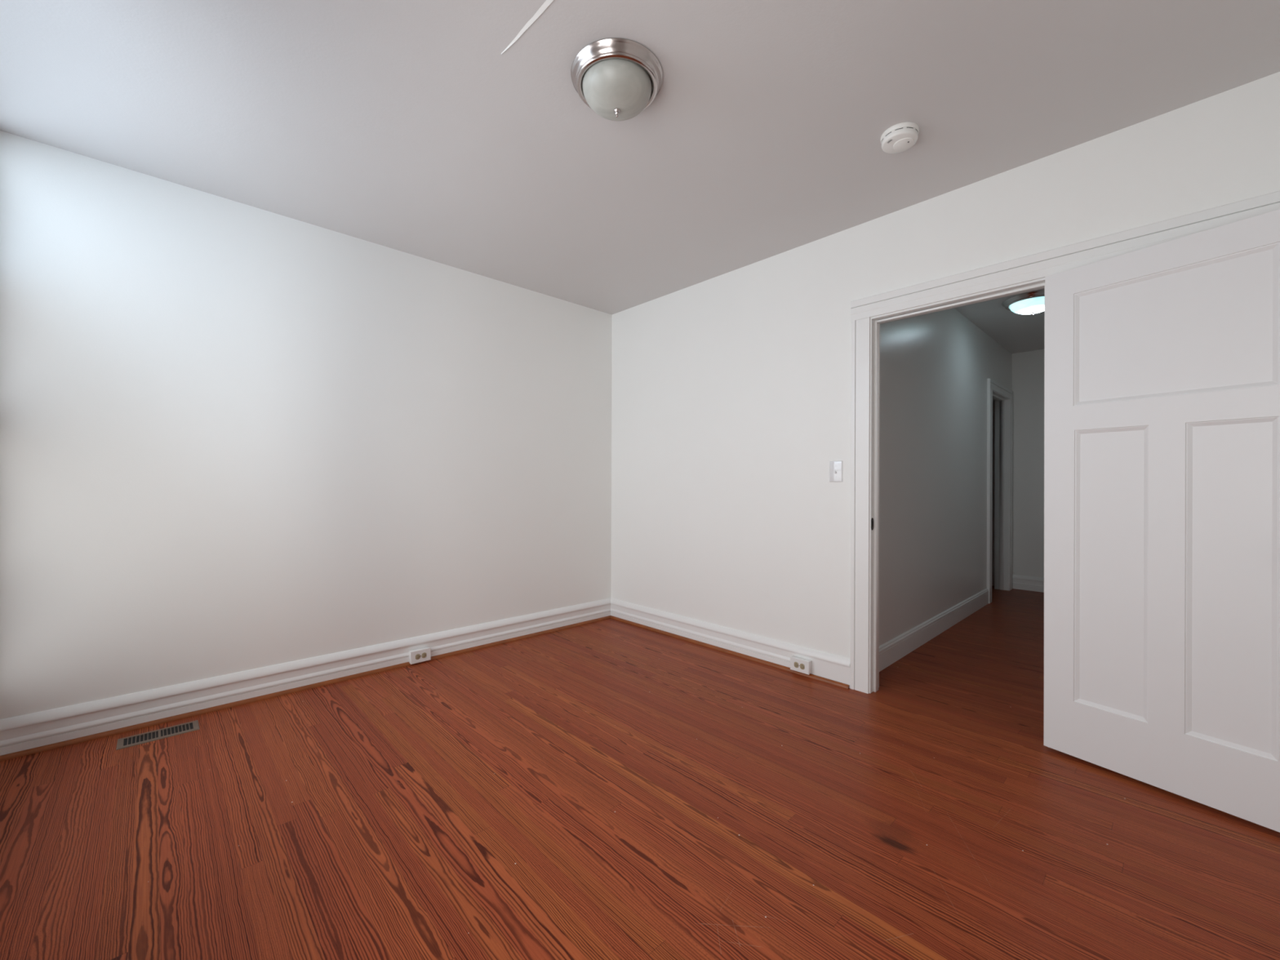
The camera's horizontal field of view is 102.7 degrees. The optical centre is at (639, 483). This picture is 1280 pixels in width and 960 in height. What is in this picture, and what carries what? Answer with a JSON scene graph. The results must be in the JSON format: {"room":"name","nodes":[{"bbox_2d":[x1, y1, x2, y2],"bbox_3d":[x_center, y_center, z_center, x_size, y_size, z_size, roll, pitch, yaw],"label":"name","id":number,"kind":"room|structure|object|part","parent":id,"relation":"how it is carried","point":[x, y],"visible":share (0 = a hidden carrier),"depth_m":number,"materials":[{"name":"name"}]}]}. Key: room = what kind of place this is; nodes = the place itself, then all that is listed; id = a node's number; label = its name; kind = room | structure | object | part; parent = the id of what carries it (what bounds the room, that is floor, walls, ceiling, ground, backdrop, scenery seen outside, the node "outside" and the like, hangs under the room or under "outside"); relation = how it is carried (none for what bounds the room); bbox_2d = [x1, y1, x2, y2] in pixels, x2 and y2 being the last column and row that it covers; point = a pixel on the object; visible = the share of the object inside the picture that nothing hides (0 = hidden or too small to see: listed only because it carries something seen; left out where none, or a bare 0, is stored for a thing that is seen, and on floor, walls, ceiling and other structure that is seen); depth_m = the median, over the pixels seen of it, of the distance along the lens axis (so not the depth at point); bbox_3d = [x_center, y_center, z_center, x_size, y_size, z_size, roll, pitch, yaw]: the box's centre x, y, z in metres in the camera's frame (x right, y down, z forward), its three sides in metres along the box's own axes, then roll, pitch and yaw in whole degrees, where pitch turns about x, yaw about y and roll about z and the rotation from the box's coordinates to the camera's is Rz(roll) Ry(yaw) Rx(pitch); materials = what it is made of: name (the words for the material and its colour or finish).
{"room":"empty bedroom","nodes":[
{"label":"empty bedroom","id":0,"kind":"room"},
{"bbox_2d":[0,130,612,719],"bbox_3d":[-0.065,-0.151,4.612,7.635,2.581,0.100,0,0,-44],"label":"wall","id":1,"kind":"structure","parent":0,"point":[235,437],"depth_m":2.67,"materials":[{"name":"paint"}]},
{"bbox_2d":[0,598,610,755],"bbox_3d":[-1.461,1.055,3.201,3.372,0.160,0.024,0,0,-44],"label":"baseboard","id":2,"kind":"structure","parent":1,"relation":"attached to","point":[34,730],"depth_m":2.65,"materials":[{"name":"paint"}]},
{"bbox_2d":[0,615,610,761],"bbox_3d":[-1.457,1.126,3.183,3.352,0.018,0.017,0,0,-44],"label":"trim","id":3,"kind":"structure","parent":1,"relation":"attached to","point":[55,745],"depth_m":2.63,"materials":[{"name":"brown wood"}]},
{"bbox_2d":[408,646,431,664],"bbox_3d":[-1.390,1.086,3.232,0.124,0.078,0.038,0,0,-44],"label":"wall outlet","id":4,"kind":"object","parent":1,"relation":"attached to","point":[420,655],"visible":1,"depth_m":3.22,"materials":[{"name":"white plastic"}]},
{"bbox_2d":[415,653,420,659],"bbox_3d":[-1.392,1.086,3.205,0.029,0.034,0.002,0,0,-44],"label":"receptacle","id":5,"kind":"object","parent":4,"relation":"attached to","point":[417,655],"depth_m":3.21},
{"bbox_2d":[422,652,426,657],"bbox_3d":[-1.364,1.086,3.232,0.029,0.034,0.002,0,0,-44],"label":"receptacle","id":6,"kind":"object","parent":4,"relation":"attached to","point":[424,654],"depth_m":3.23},
{"bbox_2d":[0,586,1279,959],"bbox_3d":[1.374,1.184,3.096,7.635,0.080,4.286,0,0,-44],"label":"floor","id":7,"kind":"structure","parent":0,"point":[610,788],"depth_m":1.68,"materials":[{"name":"red wood"}]},
{"bbox_2d":[115,720,199,750],"bbox_3d":[-2.168,1.131,2.309,0.270,0.004,0.123,0,0,-44],"label":"floor vent","id":8,"kind":"object","parent":7,"relation":"in","point":[122,743],"visible":1,"depth_m":2.30,"materials":[{"name":"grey metal"}]},
{"bbox_2d":[0,0,1279,353],"bbox_3d":[1.382,-1.475,3.096,7.635,0.083,4.286,0,0,-44],"label":"ceiling","id":9,"kind":"structure","parent":0,"point":[459,134],"depth_m":1.95,"materials":[{"name":"paint"}]},
{"bbox_2d":[570,37,662,120],"bbox_3d":[-0.081,-1.370,1.816,0.326,0.142,0.326,0,0,-44],"label":"ceiling light","id":10,"kind":"object","parent":9,"relation":"attached to","point":[618,78],"visible":1,"depth_m":1.74,"materials":[{"name":"white glass"}]},
{"bbox_2d":[880,121,919,153],"bbox_3d":[1.068,-1.414,2.106,0.143,0.047,0.143,0,0,-44],"label":"smoke detector","id":11,"kind":"object","parent":9,"relation":"attached to","point":[900,137],"visible":1,"depth_m":2.07,"materials":[{"name":"plastic"}]},
{"bbox_2d":[1001,289,1044,315],"bbox_3d":[3.052,-1.367,3.971,0.398,0.128,0.398,0,0,-44],"label":"ceiling light","id":12,"kind":"object","parent":9,"relation":"attached to","point":[1033,302],"visible":0.74,"depth_m":3.90,"materials":[{"name":"white glass"}]},
{"bbox_2d":[879,307,1011,646],"bbox_3d":[2.640,-0.142,4.330,3.905,2.581,0.110,0,0,-44],"label":"wall","id":13,"kind":"structure","parent":0,"point":[936,367],"depth_m":3.81,"materials":[{"name":"paint"}]},
{"bbox_2d":[879,588,988,671],"bbox_3d":[2.309,1.076,3.930,2.839,0.143,0.018,0,0,-44],"label":"baseboard","id":14,"kind":"structure","parent":13,"relation":"attached to","point":[894,650],"depth_m":3.71,"materials":[{"name":"paint"}]},
{"bbox_2d":[986,378,1013,603],"bbox_3d":[3.651,0.072,5.280,0.962,2.159,0.141,0,0,-44],"label":"door frame","id":15,"kind":"structure","parent":13,"relation":"attached to","point":[1001,502],"depth_m":5.52,"materials":[{"name":"paint"}]},
{"bbox_2d":[611,71,1279,657],"bbox_3d":[1.203,-0.147,2.930,0.108,2.581,4.086,0,0,-44],"label":"wall","id":16,"kind":"structure","parent":0,"point":[731,391],"depth_m":3.12,"materials":[{"name":"paint"}]},
{"bbox_2d":[610,615,848,688],"bbox_3d":[0.453,1.132,3.594,0.017,0.018,2.055,0,0,-44],"label":"trim","id":17,"kind":"structure","parent":16,"relation":"attached to","point":[737,654],"depth_m":3.38,"materials":[{"name":"brown wood"}]},
{"bbox_2d":[610,597,849,688],"bbox_3d":[1.152,1.063,2.884,0.024,0.160,4.086,0,0,-44],"label":"baseboard","id":18,"kind":"structure","parent":16,"relation":"attached to","point":[824,664],"depth_m":3.41,"materials":[{"name":"paint"}]},
{"bbox_2d":[790,655,811,675],"bbox_3d":[0.958,1.082,3.049,0.038,0.077,0.122,0,0,-44],"label":"wall outlet","id":19,"kind":"object","parent":16,"relation":"attached to","point":[802,665],"visible":1,"depth_m":3.03,"materials":[{"name":"white plastic"}]},
{"bbox_2d":[794,662,798,667],"bbox_3d":[0.932,1.082,3.051,0.002,0.034,0.029,0,0,-44],"label":"receptacle","id":20,"kind":"object","parent":19,"relation":"attached to","point":[796,664],"depth_m":3.05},
{"bbox_2d":[800,663,804,669],"bbox_3d":[0.959,1.082,3.022,0.002,0.034,0.029,0,0,-44],"label":"receptacle","id":21,"kind":"object","parent":19,"relation":"attached to","point":[802,665],"depth_m":3.02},
{"bbox_2d":[829,460,842,481],"bbox_3d":[1.119,-0.068,2.929,0.016,0.120,0.077,0,0,-44],"label":"light switch","id":22,"kind":"object","parent":16,"relation":"attached to","point":[835,467],"visible":1,"depth_m":2.93,"materials":[{"name":"plastic"}]},
{"bbox_2d":[849,191,1279,693],"bbox_3d":[1.867,0.065,2.219,0.132,2.162,1.880,0,0,-44],"label":"door frame","id":23,"kind":"structure","parent":16,"relation":"attached to","point":[1042,264],"depth_m":2.78,"materials":[{"name":"paint"}]},
{"bbox_3d":[1.270,0.222,2.795,0.030,0.068,0.002,0,0,-44],"label":"strike plate","id":24,"kind":"part","parent":23,"relation":"part of","materials":[{"name":"brown metal"}]},
{"bbox_2d":[1043,208,1279,832],"bbox_3d":[1.947,0.120,1.896,0.155,2.017,0.752,0,0,-31],"label":"door","id":25,"kind":"structure","parent":16,"relation":"in","point":[1162,482],"depth_m":1.87,"materials":[{"name":"paint"}]},
{"bbox_3d":[1.867,0.342,2.027,0.012,1.089,0.193,0,0,-31],"label":"panel","id":26,"kind":"part","parent":25,"relation":"part of","materials":[{"name":"paint"}]},
{"bbox_3d":[1.948,-0.552,1.897,0.012,0.433,0.506,0,0,-31],"label":"panel","id":27,"kind":"part","parent":25,"relation":"part of","materials":[{"name":"paint"}]},
{"bbox_3d":[2.030,0.342,1.758,0.012,1.089,0.181,0,0,-31],"label":"panel","id":28,"kind":"part","parent":25,"relation":"part of","materials":[{"name":"paint"}]},
{"bbox_2d":[991,349,1044,586],"bbox_3d":[4.107,-0.137,5.694,0.100,2.581,4.086,0,0,-44],"label":"wall","id":29,"kind":"structure","parent":0,"point":[1027,367],"depth_m":5.54,"materials":[{"name":"paint"}]},
{"bbox_2d":[1012,574,1044,592],"bbox_3d":[4.411,1.078,5.280,0.024,0.152,0.962,0,0,-44],"label":"baseboard","id":30,"kind":"structure","parent":29,"relation":"attached to","point":[1019,582],"depth_m":5.51,"materials":[{"name":"paint"}]}
]}

